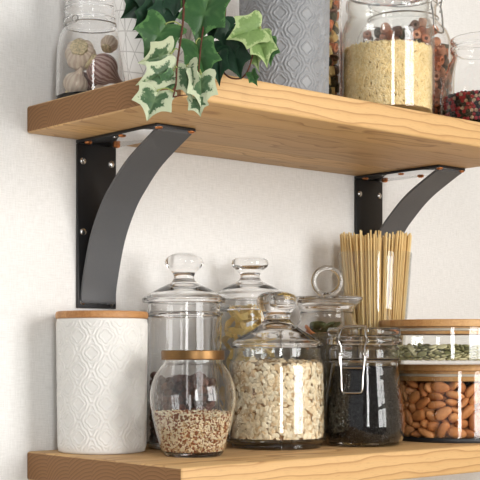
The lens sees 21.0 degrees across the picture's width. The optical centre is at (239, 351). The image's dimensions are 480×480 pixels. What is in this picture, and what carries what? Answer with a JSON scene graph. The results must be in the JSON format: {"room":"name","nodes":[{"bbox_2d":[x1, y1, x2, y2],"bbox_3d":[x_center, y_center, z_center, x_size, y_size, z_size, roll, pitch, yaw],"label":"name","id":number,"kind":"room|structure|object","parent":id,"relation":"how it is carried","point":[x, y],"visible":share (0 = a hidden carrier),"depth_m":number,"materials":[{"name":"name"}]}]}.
{"room":"kitchen","nodes":[
{"label":"kitchen","id":0,"kind":"room"},
{"bbox_2d":[0,0,479,479],"bbox_3d":[-0.078,-0.025,1.868,5.800,2.700,0.100,0,0,-42],"label":"wall","id":1,"kind":"structure","parent":0,"point":[219,211],"depth_m":1.77,"materials":[{"name":"paint"}]},
{"bbox_2d":[76,123,195,308],"bbox_3d":[-0.133,-0.166,1.637,0.062,0.218,0.172,0,0,-42],"label":"bracket","id":2,"kind":"object","parent":1,"relation":"attached to","point":[107,201],"visible":1,"depth_m":1.68,"materials":[{"name":"metal"}]},
{"bbox_2d":[27,74,479,175],"bbox_3d":[0.083,-0.292,1.736,0.665,0.034,0.310,0,0,-42],"label":"shelf board","id":3,"kind":"object","parent":1,"relation":"attached to","point":[264,123],"visible":0.68,"depth_m":1.62,"materials":[{"name":"brown wood"}]},
{"bbox_2d":[56,0,124,98],"bbox_3d":[-0.186,-0.391,1.620,0.091,0.163,0.091,0,0,26],"label":"glass jar","id":4,"kind":"object","parent":3,"relation":"on","point":[88,57],"visible":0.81,"depth_m":1.59,"materials":[{"name":"glass"}]},
{"bbox_2d":[113,0,218,80],"bbox_3d":[-0.082,-0.370,1.520,0.140,0.122,0.140,0,0,-42],"label":"pot","id":5,"kind":"object","parent":3,"relation":"on","point":[131,49],"depth_m":1.47,"materials":[{"name":"white ceramic"}]},
{"bbox_2d":[113,0,279,120],"bbox_3d":[-0.056,-0.336,1.471,0.167,0.192,0.246,0,0,-13],"label":"ivy","id":6,"kind":"object","parent":3,"relation":"on","point":[185,45],"visible":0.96,"depth_m":1.40,"materials":[{"name":"green plant"}]},
{"bbox_2d":[239,0,329,93],"bbox_3d":[0.056,-0.397,1.630,0.116,0.176,0.116,0,0,12],"label":"canister","id":7,"kind":"object","parent":3,"relation":"on","point":[301,28],"visible":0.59,"depth_m":1.58,"materials":[{"name":"grey ceramic"}]},
{"bbox_2d":[329,0,341,95],"bbox_3d":[0.092,-0.418,1.750,0.092,0.217,0.092,0,0,-8],"label":"glass jar","id":8,"kind":"object","parent":3,"relation":"on","point":[335,39],"visible":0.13,"depth_m":1.72,"materials":[{"name":"glass"}]},
{"bbox_2d":[342,0,434,111],"bbox_3d":[0.195,-0.398,1.710,0.122,0.177,0.122,0,0,-30],"label":"glass jar","id":9,"kind":"object","parent":3,"relation":"on","point":[362,2],"visible":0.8,"depth_m":1.74,"materials":[{"name":"glass"}]},
{"bbox_2d":[344,39,431,112],"bbox_3d":[0.195,-0.360,1.710,0.116,0.089,0.116,0,0,10],"label":"grain","id":10,"kind":"object","parent":9,"relation":"in","point":[398,73],"visible":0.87,"depth_m":1.66,"materials":[{"name":"food"}]},
{"bbox_2d":[356,0,451,114],"bbox_3d":[0.240,-0.426,1.912,0.145,0.233,0.145,0,0,19],"label":"jar","id":11,"kind":"object","parent":3,"relation":"on","point":[413,25],"visible":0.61,"depth_m":1.86,"materials":[{"name":"clear glass"}]},
{"bbox_2d":[439,32,479,121],"bbox_3d":[0.344,-0.374,1.820,0.127,0.130,0.127,0,0,33],"label":"glass jar","id":12,"kind":"object","parent":3,"relation":"on","point":[460,90],"visible":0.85,"depth_m":1.78,"materials":[{"name":"glass"}]},
{"bbox_2d":[27,441,479,479],"bbox_3d":[0.171,0.143,1.814,0.900,0.036,0.310,0,0,-42],"label":"shelf board","id":13,"kind":"object","parent":1,"relation":"attached to","point":[405,460],"visible":0.77,"depth_m":1.57,"materials":[{"name":"brown wood"}]},
{"bbox_2d":[55,310,147,454],"bbox_3d":[-0.173,0.037,1.628,0.116,0.176,0.116,0,0,-12],"label":"canister","id":14,"kind":"object","parent":13,"relation":"on","point":[101,355],"visible":1,"depth_m":1.58,"materials":[{"name":"white ceramic"}]},
{"bbox_2d":[142,253,225,449],"bbox_3d":[-0.073,-0.002,1.690,0.109,0.254,0.109,0,0,37],"label":"apothecary jar","id":15,"kind":"object","parent":13,"relation":"on","point":[184,314],"visible":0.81,"depth_m":1.65,"materials":[{"name":"clear glass"}]},
{"bbox_2d":[150,350,235,457],"bbox_3d":[-0.057,0.061,1.563,0.104,0.127,0.104,0,0,-30],"label":"glass jar","id":16,"kind":"object","parent":13,"relation":"on","point":[193,393],"visible":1,"depth_m":1.52,"materials":[{"name":"clear glass"}]},
{"bbox_2d":[217,257,282,442],"bbox_3d":[0.014,-0.004,1.810,0.100,0.258,0.100,0,0,24],"label":"apothecary jar","id":17,"kind":"object","parent":13,"relation":"on","point":[240,310],"visible":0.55,"depth_m":1.77,"materials":[{"name":"clear glass"}]},
{"bbox_2d":[228,291,325,450],"bbox_3d":[0.049,0.023,1.700,0.129,0.204,0.129,0,0,28],"label":"apothecary jar","id":18,"kind":"object","parent":13,"relation":"on","point":[276,330],"visible":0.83,"depth_m":1.68,"materials":[{"name":"clear glass"}]},
{"bbox_2d":[230,357,323,439],"bbox_3d":[0.049,0.059,1.700,0.124,0.105,0.124,0,0,17],"label":"flakes","id":19,"kind":"object","parent":18,"relation":"in","point":[279,398],"visible":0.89,"depth_m":1.65,"materials":[{"name":"food"}]},
{"bbox_2d":[290,265,362,440],"bbox_3d":[0.125,0.001,1.858,0.106,0.249,0.106,0,0,-38],"label":"glass jar","id":20,"kind":"object","parent":13,"relation":"on","point":[320,312],"visible":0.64,"depth_m":1.82,"materials":[{"name":"glass"}]},
{"bbox_2d":[324,325,404,446],"bbox_3d":[0.167,0.045,1.742,0.110,0.160,0.110,0,0,-16],"label":"jar","id":21,"kind":"object","parent":13,"relation":"on","point":[364,407],"visible":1,"depth_m":1.70,"materials":[{"name":"clear glass"}]},
{"bbox_2d":[338,253,411,343],"bbox_3d":[0.202,-0.011,1.935,0.114,0.272,0.114,0,0,-42],"label":"drinking glass","id":22,"kind":"object","parent":13,"relation":"on","point":[338,253],"visible":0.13,"depth_m":1.93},
{"bbox_2d":[340,234,344,294],"bbox_3d":[0.162,-0.030,1.937,0.025,0.292,0.002,0,0,3],"label":"strand","id":23,"kind":"object","parent":22,"relation":"in","point":[340,234],"visible":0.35,"depth_m":1.94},
{"bbox_2d":[341,233,345,295],"bbox_3d":[0.162,-0.030,1.928,0.025,0.292,0.002,0,0,-21],"label":"strand","id":24,"kind":"object","parent":22,"relation":"in","point":[341,233],"visible":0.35,"depth_m":1.93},
{"bbox_2d":[341,234,347,295],"bbox_3d":[0.163,-0.029,1.922,0.027,0.291,0.002,0,0,-20],"label":"strand","id":25,"kind":"object","parent":22,"relation":"in","point":[341,234],"visible":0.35,"depth_m":1.92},
{"bbox_2d":[343,232,348,295],"bbox_3d":[0.164,-0.030,1.917,0.026,0.293,0.002,0,0,-26],"label":"strand","id":26,"kind":"object","parent":22,"relation":"in","point":[343,232],"visible":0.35,"depth_m":1.91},
{"bbox_2d":[345,234,349,295],"bbox_3d":[0.166,-0.029,1.920,0.027,0.290,0.002,0,0,-26],"label":"strand","id":27,"kind":"object","parent":22,"relation":"in","point":[345,234],"visible":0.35,"depth_m":1.92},
{"bbox_2d":[346,233,349,282],"bbox_3d":[0.168,-0.030,1.928,0.021,0.293,0.002,0,0,-1],"label":"strand","id":28,"kind":"object","parent":22,"relation":"in","point":[346,233],"visible":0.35,"depth_m":1.93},
{"bbox_2d":[347,236,351,295],"bbox_3d":[0.168,-0.028,1.916,0.024,0.287,0.002,0,0,-27],"label":"strand","id":29,"kind":"object","parent":22,"relation":"in","point":[347,236],"visible":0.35,"depth_m":1.91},
{"bbox_2d":[348,235,352,295],"bbox_3d":[0.171,-0.029,1.925,0.002,0.291,0.033,0,0,42],"label":"strand","id":30,"kind":"object","parent":22,"relation":"in","point":[348,235],"visible":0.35,"depth_m":1.92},
{"bbox_2d":[350,236,355,320],"bbox_3d":[0.170,-0.027,1.908,0.002,0.286,0.027,0,0,43],"label":"strand","id":31,"kind":"object","parent":22,"relation":"in","point":[350,236],"visible":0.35,"depth_m":1.90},
{"bbox_2d":[348,232,357,315],"bbox_3d":[0.177,-0.030,1.914,0.036,0.293,0.002,0,0,-14],"label":"strand","id":32,"kind":"object","parent":22,"relation":"in","point":[348,232],"visible":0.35,"depth_m":1.91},
{"bbox_2d":[352,235,357,323],"bbox_3d":[0.175,-0.028,1.926,0.002,0.288,0.039,0,0,28],"label":"strand","id":33,"kind":"object","parent":22,"relation":"in","point":[352,235],"visible":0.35,"depth_m":1.92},
{"bbox_2d":[354,235,359,324],"bbox_3d":[0.176,-0.028,1.911,0.002,0.288,0.032,0,0,30],"label":"strand","id":34,"kind":"object","parent":22,"relation":"in","point":[354,235],"visible":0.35,"depth_m":1.90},
{"bbox_2d":[355,234,360,324],"bbox_3d":[0.178,-0.028,1.905,0.002,0.288,0.032,0,0,31],"label":"strand","id":35,"kind":"object","parent":22,"relation":"in","point":[355,234],"visible":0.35,"depth_m":1.90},
{"bbox_2d":[357,236,358,264],"bbox_3d":[0.177,-0.028,1.919,0.002,0.287,0.028,0,0,13],"label":"strand","id":36,"kind":"object","parent":22,"relation":"in","point":[357,236],"visible":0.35,"depth_m":1.91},
{"bbox_2d":[352,236,365,322],"bbox_3d":[0.187,-0.027,1.914,0.051,0.287,0.002,0,0,-28],"label":"strand","id":37,"kind":"object","parent":22,"relation":"in","point":[352,236],"visible":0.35,"depth_m":1.90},
{"bbox_2d":[359,233,361,324],"bbox_3d":[0.179,-0.029,1.903,0.002,0.289,0.025,0,0,20],"label":"strand","id":38,"kind":"object","parent":22,"relation":"in","point":[359,233],"visible":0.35,"depth_m":1.90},
{"bbox_2d":[360,230,363,324],"bbox_3d":[0.181,-0.031,1.900,0.002,0.294,0.026,0,0,26],"label":"strand","id":39,"kind":"object","parent":22,"relation":"in","point":[360,230],"visible":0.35,"depth_m":1.89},
{"bbox_2d":[361,235,364,324],"bbox_3d":[0.183,-0.027,1.903,0.002,0.287,0.025,0,0,25],"label":"strand","id":40,"kind":"object","parent":22,"relation":"in","point":[361,235],"visible":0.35,"depth_m":1.90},
{"bbox_2d":[363,236,365,298],"bbox_3d":[0.188,-0.027,1.906,0.002,0.286,0.030,0,0,40],"label":"strand","id":41,"kind":"object","parent":22,"relation":"in","point":[363,236],"visible":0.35,"depth_m":1.90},
{"bbox_2d":[365,235,367,326],"bbox_3d":[0.187,-0.027,1.898,0.002,0.287,0.024,0,0,22],"label":"strand","id":42,"kind":"object","parent":22,"relation":"in","point":[365,235],"visible":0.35,"depth_m":1.89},
{"bbox_2d":[366,235,367,298],"bbox_3d":[0.190,-0.028,1.903,0.002,0.287,0.025,0,0,24],"label":"strand","id":43,"kind":"object","parent":22,"relation":"in","point":[366,235],"visible":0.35,"depth_m":1.90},
{"bbox_2d":[367,235,369,326],"bbox_3d":[0.190,-0.028,1.900,0.002,0.289,0.024,0,0,18],"label":"strand","id":44,"kind":"object","parent":22,"relation":"in","point":[367,235],"visible":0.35,"depth_m":1.89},
{"bbox_2d":[367,233,370,326],"bbox_3d":[0.191,-0.028,1.895,0.002,0.288,0.026,0,0,22],"label":"strand","id":45,"kind":"object","parent":22,"relation":"in","point":[368,233],"visible":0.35,"depth_m":1.89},
{"bbox_2d":[370,230,372,326],"bbox_3d":[0.194,-0.031,1.897,0.002,0.294,0.026,0,0,16],"label":"strand","id":46,"kind":"object","parent":22,"relation":"in","point":[370,230],"visible":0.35,"depth_m":1.89,"materials":[{"name":"food"}]},
{"bbox_2d":[372,255,372,299],"bbox_3d":[0.201,-0.028,1.955,0.006,0.288,0.002,-1,0,4],"label":"strand","id":47,"kind":"object","parent":22,"relation":"in","point":[372,255],"visible":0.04,"depth_m":1.95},
{"bbox_2d":[373,280,373,326],"bbox_3d":[0.196,-0.028,1.901,0.002,0.288,0.024,0,0,6],"label":"strand","id":48,"kind":"object","parent":22,"relation":"in","point":[373,280],"visible":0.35,"depth_m":1.90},
{"bbox_2d":[373,234,374,326],"bbox_3d":[0.197,-0.028,1.895,0.002,0.288,0.024,0,0,10],"label":"strand","id":49,"kind":"object","parent":22,"relation":"in","point":[373,234],"visible":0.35,"depth_m":1.89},
{"bbox_2d":[375,231,376,326],"bbox_3d":[0.199,-0.030,1.899,0.002,0.293,0.026,0,0,5],"label":"strand","id":50,"kind":"object","parent":22,"relation":"in","point":[375,231],"visible":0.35,"depth_m":1.89,"materials":[{"name":"food"}]},
{"bbox_2d":[376,294,376,326],"bbox_3d":[0.200,-0.028,1.907,0.002,0.287,0.022,0,0,4],"label":"strand","id":51,"kind":"object","parent":22,"relation":"in","point":[376,294],"visible":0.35,"depth_m":1.90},
{"bbox_2d":[377,238,377,280],"bbox_3d":[0.203,-0.027,1.932,0.002,0.286,0.004,0,0,-25],"label":"strand","id":52,"kind":"object","parent":22,"relation":"in","point":[377,238],"visible":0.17,"depth_m":1.93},
{"bbox_2d":[377,234,379,326],"bbox_3d":[0.202,-0.027,1.894,0.002,0.287,0.027,0,0,0],"label":"strand","id":53,"kind":"object","parent":22,"relation":"in","point":[378,234],"visible":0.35,"depth_m":1.89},
{"bbox_2d":[379,231,380,320],"bbox_3d":[0.204,-0.030,1.896,0.002,0.292,0.025,0,0,1],"label":"strand","id":54,"kind":"object","parent":22,"relation":"in","point":[380,231],"visible":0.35,"depth_m":1.89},
{"bbox_2d":[381,238,381,285],"bbox_3d":[0.210,-0.028,1.942,0.002,0.288,0.016,0,0,23],"label":"strand","id":55,"kind":"object","parent":22,"relation":"in","point":[381,238],"visible":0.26,"depth_m":1.95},
{"bbox_2d":[381,239,383,296],"bbox_3d":[0.213,-0.028,1.968,0.002,0.288,0.022,0,0,39],"label":"strand","id":56,"kind":"object","parent":22,"relation":"in","point":[383,239],"visible":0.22,"depth_m":1.97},
{"bbox_2d":[381,233,385,319],"bbox_3d":[0.208,-0.029,1.900,0.002,0.289,0.025,0,0,-22],"label":"strand","id":57,"kind":"object","parent":22,"relation":"in","point":[385,233],"visible":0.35,"depth_m":1.89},
{"bbox_2d":[384,232,386,319],"bbox_3d":[0.210,-0.029,1.895,0.002,0.290,0.027,0,0,-12],"label":"strand","id":58,"kind":"object","parent":22,"relation":"in","point":[386,232],"visible":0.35,"depth_m":1.89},
{"bbox_2d":[385,233,389,319],"bbox_3d":[0.212,-0.028,1.899,0.002,0.289,0.031,0,0,-20],"label":"strand","id":59,"kind":"object","parent":22,"relation":"in","point":[389,233],"visible":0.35,"depth_m":1.89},
{"bbox_2d":[387,257,390,307],"bbox_3d":[0.217,-0.028,1.949,0.041,0.288,0.002,0,0,-42],"label":"strand","id":60,"kind":"object","parent":22,"relation":"in","point":[390,257],"visible":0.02,"depth_m":1.96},
{"bbox_2d":[386,251,394,319],"bbox_3d":[0.215,-0.030,1.911,0.039,0.293,0.002,0,0,28],"label":"strand","id":61,"kind":"object","parent":22,"relation":"in","point":[394,251],"visible":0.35,"depth_m":1.91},
{"bbox_2d":[388,232,393,319],"bbox_3d":[0.217,-0.029,1.897,0.002,0.291,0.027,0,0,-26],"label":"strand","id":62,"kind":"object","parent":22,"relation":"in","point":[392,232],"visible":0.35,"depth_m":1.89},
{"bbox_2d":[390,233,396,319],"bbox_3d":[0.220,-0.029,1.903,0.027,0.289,0.002,0,0,42],"label":"strand","id":63,"kind":"object","parent":22,"relation":"in","point":[396,233],"visible":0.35,"depth_m":1.90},
{"bbox_2d":[392,235,394,267],"bbox_3d":[0.220,-0.029,1.929,0.021,0.291,0.002,0,0,-12],"label":"strand","id":64,"kind":"object","parent":22,"relation":"in","point":[393,235],"visible":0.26,"depth_m":1.93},
{"bbox_2d":[392,232,397,319],"bbox_3d":[0.223,-0.029,1.900,0.002,0.290,0.027,0,0,-30],"label":"strand","id":65,"kind":"object","parent":22,"relation":"in","point":[397,232],"visible":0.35,"depth_m":1.89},
{"bbox_2d":[394,231,400,319],"bbox_3d":[0.227,-0.031,1.906,0.024,0.294,0.002,0,0,42],"label":"strand","id":66,"kind":"object","parent":22,"relation":"in","point":[400,231],"visible":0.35,"depth_m":1.90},
{"bbox_2d":[394,234,403,316],"bbox_3d":[0.224,-0.029,1.910,0.037,0.289,0.002,0,0,23],"label":"strand","id":67,"kind":"object","parent":22,"relation":"in","point":[403,234],"visible":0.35,"depth_m":1.91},
{"bbox_2d":[396,232,402,319],"bbox_3d":[0.230,-0.030,1.907,0.002,0.292,0.026,0,0,-45],"label":"strand","id":68,"kind":"object","parent":22,"relation":"in","point":[402,232],"visible":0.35,"depth_m":1.90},
{"bbox_2d":[398,236,404,319],"bbox_3d":[0.232,-0.027,1.916,0.024,0.286,0.002,0,0,29],"label":"strand","id":69,"kind":"object","parent":22,"relation":"in","point":[404,236],"visible":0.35,"depth_m":1.91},
{"bbox_2d":[399,236,405,319],"bbox_3d":[0.234,-0.027,1.912,0.024,0.286,0.002,0,0,32],"label":"strand","id":70,"kind":"object","parent":22,"relation":"in","point":[405,236],"visible":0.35,"depth_m":1.91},
{"bbox_2d":[398,236,409,363],"bbox_3d":[0.238,-0.028,1.917,0.027,0.287,0.002,0,0,31],"label":"strand","id":71,"kind":"object","parent":22,"relation":"in","point":[408,236],"visible":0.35,"depth_m":1.91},
{"bbox_2d":[401,237,407,318],"bbox_3d":[0.238,-0.027,1.923,0.025,0.286,0.002,0,0,15],"label":"strand","id":72,"kind":"object","parent":22,"relation":"in","point":[407,237],"visible":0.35,"depth_m":1.92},
{"bbox_2d":[400,233,410,363],"bbox_3d":[0.241,-0.030,1.922,0.026,0.291,0.002,0,0,22],"label":"strand","id":73,"kind":"object","parent":22,"relation":"in","point":[410,233],"visible":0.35,"depth_m":1.92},
{"bbox_2d":[402,235,411,344],"bbox_3d":[0.242,-0.029,1.931,0.027,0.290,0.002,0,0,10],"label":"strand","id":74,"kind":"object","parent":22,"relation":"in","point":[411,235],"visible":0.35,"depth_m":1.93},
{"bbox_2d":[398,364,479,442],"bbox_3d":[0.305,0.071,1.855,0.169,0.108,0.169,0,0,44],"label":"food container","id":75,"kind":"object","parent":13,"relation":"on","point":[406,372],"visible":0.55,"depth_m":1.78,"materials":[{"name":"clear glass"}]},
{"bbox_2d":[401,384,408,401],"bbox_3d":[0.234,0.058,1.837,0.012,0.024,0.019,0,0,-13],"label":"almond","id":76,"kind":"object","parent":75,"relation":"in","point":[405,395],"visible":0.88,"depth_m":1.83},
{"bbox_2d":[403,401,409,409],"bbox_3d":[0.238,0.077,1.834,0.016,0.015,0.025,0,0,6],"label":"almond","id":77,"kind":"object","parent":75,"relation":"in","point":[406,404],"visible":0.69,"depth_m":1.83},
{"bbox_2d":[404,409,412,424],"bbox_3d":[0.237,0.092,1.825,0.011,0.023,0.022,0,0,-16],"label":"almond","id":78,"kind":"object","parent":75,"relation":"in","point":[408,415],"visible":0.89,"depth_m":1.82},
{"bbox_2d":[404,425,414,436],"bbox_3d":[0.237,0.112,1.828,0.013,0.017,0.026,0,0,-28],"label":"almond","id":79,"kind":"object","parent":75,"relation":"in","point":[408,428],"visible":0.75,"depth_m":1.82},
{"bbox_2d":[405,387,417,394],"bbox_3d":[0.244,0.057,1.825,0.025,0.014,0.016,0,0,-6],"label":"almond","id":80,"kind":"object","parent":75,"relation":"in","point":[408,390],"visible":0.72,"depth_m":1.82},
{"bbox_2d":[408,404,416,413],"bbox_3d":[0.245,0.081,1.820,0.016,0.018,0.024,0,0,12],"label":"almond","id":81,"kind":"object","parent":75,"relation":"in","point":[412,409],"visible":0.72,"depth_m":1.81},
{"bbox_2d":[408,391,420,403],"bbox_3d":[0.244,0.064,1.814,0.012,0.020,0.024,0,0,-29],"label":"almond","id":82,"kind":"object","parent":81,"relation":"on","point":[414,396],"visible":1,"depth_m":1.81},
{"bbox_2d":[406,381,418,388],"bbox_3d":[0.242,0.045,1.821,0.016,0.013,0.026,0,0,-17],"label":"almond","id":83,"kind":"object","parent":75,"relation":"in","point":[412,384],"visible":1,"depth_m":1.81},
{"bbox_2d":[410,430,423,436],"bbox_3d":[0.252,0.114,1.815,0.026,0.011,0.016,0,0,-7],"label":"almond","id":84,"kind":"object","parent":75,"relation":"in","point":[415,433],"visible":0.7,"depth_m":1.81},
{"bbox_2d":[411,421,421,428],"bbox_3d":[0.252,0.103,1.815,0.026,0.012,0.016,0,0,-23],"label":"almond","id":85,"kind":"object","parent":84,"relation":"on","point":[416,425],"visible":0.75,"depth_m":1.81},
{"bbox_2d":[412,409,425,420],"bbox_3d":[0.249,0.088,1.807,0.011,0.017,0.026,0,0,-35],"label":"almond","id":86,"kind":"object","parent":75,"relation":"in","point":[418,415],"visible":1,"depth_m":1.80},
{"bbox_2d":[415,397,429,409],"bbox_3d":[0.254,0.072,1.802,0.025,0.019,0.013,0,0,43],"label":"almond","id":87,"kind":"object","parent":86,"relation":"on","point":[421,403],"visible":1,"depth_m":1.80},
{"bbox_2d":[419,382,427,396],"bbox_3d":[0.256,0.052,1.806,0.015,0.020,0.022,0,0,9],"label":"almond","id":88,"kind":"object","parent":87,"relation":"on","point":[422,391],"visible":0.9,"depth_m":1.80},
{"bbox_2d":[420,418,429,427],"bbox_3d":[0.261,0.099,1.805,0.014,0.014,0.026,0,0,41],"label":"almond","id":89,"kind":"object","parent":75,"relation":"in","point":[423,423],"visible":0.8,"depth_m":1.80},
{"bbox_2d":[418,427,434,437],"bbox_3d":[0.259,0.113,1.800,0.025,0.016,0.016,0,0,31],"label":"almond","id":90,"kind":"object","parent":75,"relation":"in","point":[425,432],"visible":1,"depth_m":1.79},
{"bbox_2d":[422,406,434,412],"bbox_3d":[0.261,0.082,1.808,0.015,0.012,0.026,0,0,-40],"label":"almond","id":91,"kind":"object","parent":75,"relation":"in","point":[426,408],"visible":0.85,"depth_m":1.80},
{"bbox_2d":[424,382,432,392],"bbox_3d":[0.266,0.049,1.801,0.026,0.015,0.013,0,0,-40],"label":"almond","id":92,"kind":"object","parent":75,"relation":"in","point":[427,386],"visible":0.7,"depth_m":1.79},
{"bbox_2d":[378,319,479,364],"bbox_3d":[0.289,-0.013,1.825,0.187,0.061,0.187,0,0,-34],"label":"food container","id":93,"kind":"object","parent":75,"relation":"on","point":[407,326],"visible":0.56,"depth_m":1.74,"materials":[{"name":"clear glass"}]},
{"bbox_2d":[403,351,411,356],"bbox_3d":[0.228,0.003,1.764,0.004,0.008,0.014,0,0,-42],"label":"pumpkin seed","id":94,"kind":"object","parent":93,"relation":"in","point":[408,353],"visible":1,"depth_m":1.76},
{"bbox_2d":[417,351,426,357],"bbox_3d":[0.245,0.003,1.750,0.014,0.009,0.003,0,0,26],"label":"pumpkin seed","id":95,"kind":"object","parent":93,"relation":"in","point":[420,354],"visible":1,"depth_m":1.75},
{"bbox_2d":[437,344,446,348],"bbox_3d":[0.272,-0.007,1.742,0.014,0.007,0.006,0,0,-1],"label":"pumpkin seed","id":96,"kind":"object","parent":93,"relation":"in","point":[442,346],"visible":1,"depth_m":1.74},
{"bbox_2d":[415,344,479,358],"bbox_3d":[0.300,0.000,1.894,0.130,0.024,0.037,0,0,9],"label":"pile","id":97,"kind":"object","parent":93,"relation":"in","point":[423,344],"visible":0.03,"depth_m":1.90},
{"label":"pumpkin seed","id":98,"kind":"object","parent":93,"relation":"in","visible":0},
{"label":"pumpkin seed","id":99,"kind":"object","parent":98,"relation":"on","visible":0},
{"bbox_2d":[407,345,414,351],"bbox_3d":[0.233,-0.005,1.761,0.006,0.011,0.012,0,0,-37],"label":"pumpkin seed","id":100,"kind":"object","parent":99,"relation":"on","point":[411,348],"visible":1,"depth_m":1.76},
{"label":"pumpkin seed","id":101,"kind":"object","parent":93,"relation":"in","visible":0},
{"bbox_2d":[447,344,455,349],"bbox_3d":[0.284,-0.006,1.742,0.012,0.009,0.008,0,0,40],"label":"pumpkin seed","id":102,"kind":"object","parent":101,"relation":"on","point":[450,346],"visible":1,"depth_m":1.74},
{"bbox_2d":[425,411,440,421],"bbox_3d":[0.268,0.091,1.798,0.023,0.019,0.015,0,0,-17],"label":"almond","id":103,"kind":"object","parent":75,"relation":"in","point":[429,415],"visible":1,"depth_m":1.79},
{"bbox_2d":[427,421,440,431],"bbox_3d":[0.271,0.103,1.795,0.026,0.016,0.012,0,0,-16],"label":"almond","id":104,"kind":"object","parent":75,"relation":"in","point":[432,426],"visible":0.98,"depth_m":1.79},
{"bbox_2d":[427,401,445,409],"bbox_3d":[0.272,0.074,1.791,0.026,0.013,0.015,0,0,25],"label":"almond","id":105,"kind":"object","parent":75,"relation":"in","point":[434,405],"visible":1,"depth_m":1.79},
{"bbox_2d":[428,392,442,400],"bbox_3d":[0.271,0.062,1.794,0.015,0.013,0.026,0,0,-35],"label":"almond","id":106,"kind":"object","parent":105,"relation":"on","point":[434,396],"visible":1,"depth_m":1.79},
{"bbox_2d":[431,382,449,392],"bbox_3d":[0.276,0.049,1.787,0.026,0.016,0.011,0,0,24],"label":"almond","id":107,"kind":"object","parent":106,"relation":"on","point":[438,387],"visible":1,"depth_m":1.78,"materials":[{"name":"food"}]},
{"bbox_2d":[434,407,451,420],"bbox_3d":[0.280,0.085,1.786,0.024,0.020,0.011,0,0,16],"label":"almond","id":108,"kind":"object","parent":75,"relation":"in","point":[441,414],"visible":1,"depth_m":1.78,"materials":[{"name":"food"}]},
{"bbox_2d":[437,422,449,437],"bbox_3d":[0.280,0.108,1.787,0.018,0.024,0.015,0,0,35],"label":"almond","id":109,"kind":"object","parent":75,"relation":"in","point":[442,430],"visible":1,"depth_m":1.78,"materials":[{"name":"food"}]},
{"bbox_2d":[447,381,457,390],"bbox_3d":[0.293,0.048,1.789,0.013,0.016,0.026,0,0,-18],"label":"almond","id":110,"kind":"object","parent":75,"relation":"in","point":[453,385],"visible":0.91,"depth_m":1.78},
{"bbox_2d":[446,390,464,398],"bbox_3d":[0.296,0.059,1.784,0.026,0.012,0.016,0,0,9],"label":"almond","id":111,"kind":"object","parent":75,"relation":"in","point":[452,394],"visible":1,"depth_m":1.78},
{"bbox_2d":[447,427,466,438],"bbox_3d":[0.298,0.111,1.782,0.026,0.017,0.011,0,0,9],"label":"almond","id":112,"kind":"object","parent":75,"relation":"in","point":[453,432],"visible":1,"depth_m":1.78,"materials":[{"name":"food"}]},
{"bbox_2d":[451,407,462,414],"bbox_3d":[0.301,0.082,1.791,0.026,0.013,0.016,0,0,-32],"label":"almond","id":113,"kind":"object","parent":75,"relation":"in","point":[457,410],"visible":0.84,"depth_m":1.78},
{"bbox_2d":[445,399,458,406],"bbox_3d":[0.293,0.070,1.789,0.016,0.012,0.026,0,0,42],"label":"almond","id":114,"kind":"object","parent":113,"relation":"on","point":[450,402],"visible":1,"depth_m":1.78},
{"bbox_2d":[457,382,465,394],"bbox_3d":[0.307,0.050,1.788,0.011,0.018,0.026,0,0,25],"label":"almond","id":115,"kind":"object","parent":75,"relation":"in","point":[461,387],"visible":1,"depth_m":1.78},
{"bbox_2d":[455,419,468,428],"bbox_3d":[0.307,0.099,1.786,0.026,0.014,0.014,0,0,-43],"label":"almond","id":116,"kind":"object","parent":75,"relation":"in","point":[462,424],"visible":1,"depth_m":1.78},
{"bbox_2d":[458,397,469,408],"bbox_3d":[0.308,0.069,1.786,0.015,0.018,0.024,0,0,41],"label":"almond","id":117,"kind":"object","parent":75,"relation":"in","point":[463,402],"visible":1,"depth_m":1.78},
{"bbox_2d":[460,405,474,419],"bbox_3d":[0.313,0.083,1.783,0.023,0.021,0.013,0,0,-20],"label":"almond","id":118,"kind":"object","parent":75,"relation":"in","point":[466,412],"visible":1,"depth_m":1.78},
{"bbox_2d":[463,429,474,438],"bbox_3d":[0.311,0.113,1.790,0.026,0.013,0.014,0,0,30],"label":"almond","id":119,"kind":"object","parent":75,"relation":"in","point":[470,434],"visible":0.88,"depth_m":1.78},
{"bbox_2d":[464,383,478,397],"bbox_3d":[0.319,0.053,1.784,0.023,0.021,0.013,0,0,-20],"label":"almond","id":120,"kind":"object","parent":75,"relation":"in","point":[473,388],"visible":1,"depth_m":1.78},
{"bbox_2d":[469,413,479,431],"bbox_3d":[0.323,0.098,1.783,0.017,0.026,0.011,0,0,-16],"label":"almond","id":121,"kind":"object","parent":75,"relation":"in","point":[474,422],"visible":1,"depth_m":1.78,"materials":[{"name":"food"}]},
{"bbox_2d":[469,391,479,404],"bbox_3d":[0.326,0.063,1.785,0.023,0.021,0.012,0,0,-22],"label":"almond","id":122,"kind":"object","parent":75,"relation":"in","point":[475,399],"visible":1,"depth_m":1.78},
{"bbox_2d":[473,430,479,437],"bbox_3d":[0.329,0.114,1.793,0.016,0.013,0.026,0,0,-14],"label":"almond","id":123,"kind":"object","parent":75,"relation":"in","point":[477,434],"visible":0.75,"depth_m":1.79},
{"bbox_2d":[475,402,479,410],"bbox_3d":[0.333,0.073,1.792,0.014,0.017,0.025,0,0,26],"label":"almond","id":124,"kind":"object","parent":75,"relation":"in","point":[477,407],"visible":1,"depth_m":1.78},
{"label":"almond","id":125,"kind":"object","parent":75,"relation":"in","visible":0},
{"bbox_2d":[448,413,460,423],"bbox_3d":[0.296,0.092,1.787,0.015,0.016,0.025,0,0,35],"label":"almond","id":126,"kind":"object","parent":125,"relation":"on","point":[453,418],"visible":0.94,"depth_m":1.78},
{"bbox_2d":[354,165,464,309],"bbox_3d":[0.259,-0.166,1.984,0.062,0.218,0.172,0,0,-42],"label":"bracket","id":127,"kind":"object","parent":1,"relation":"attached to","point":[367,188],"visible":0.63,"depth_m":2.00,"materials":[{"name":"metal"}]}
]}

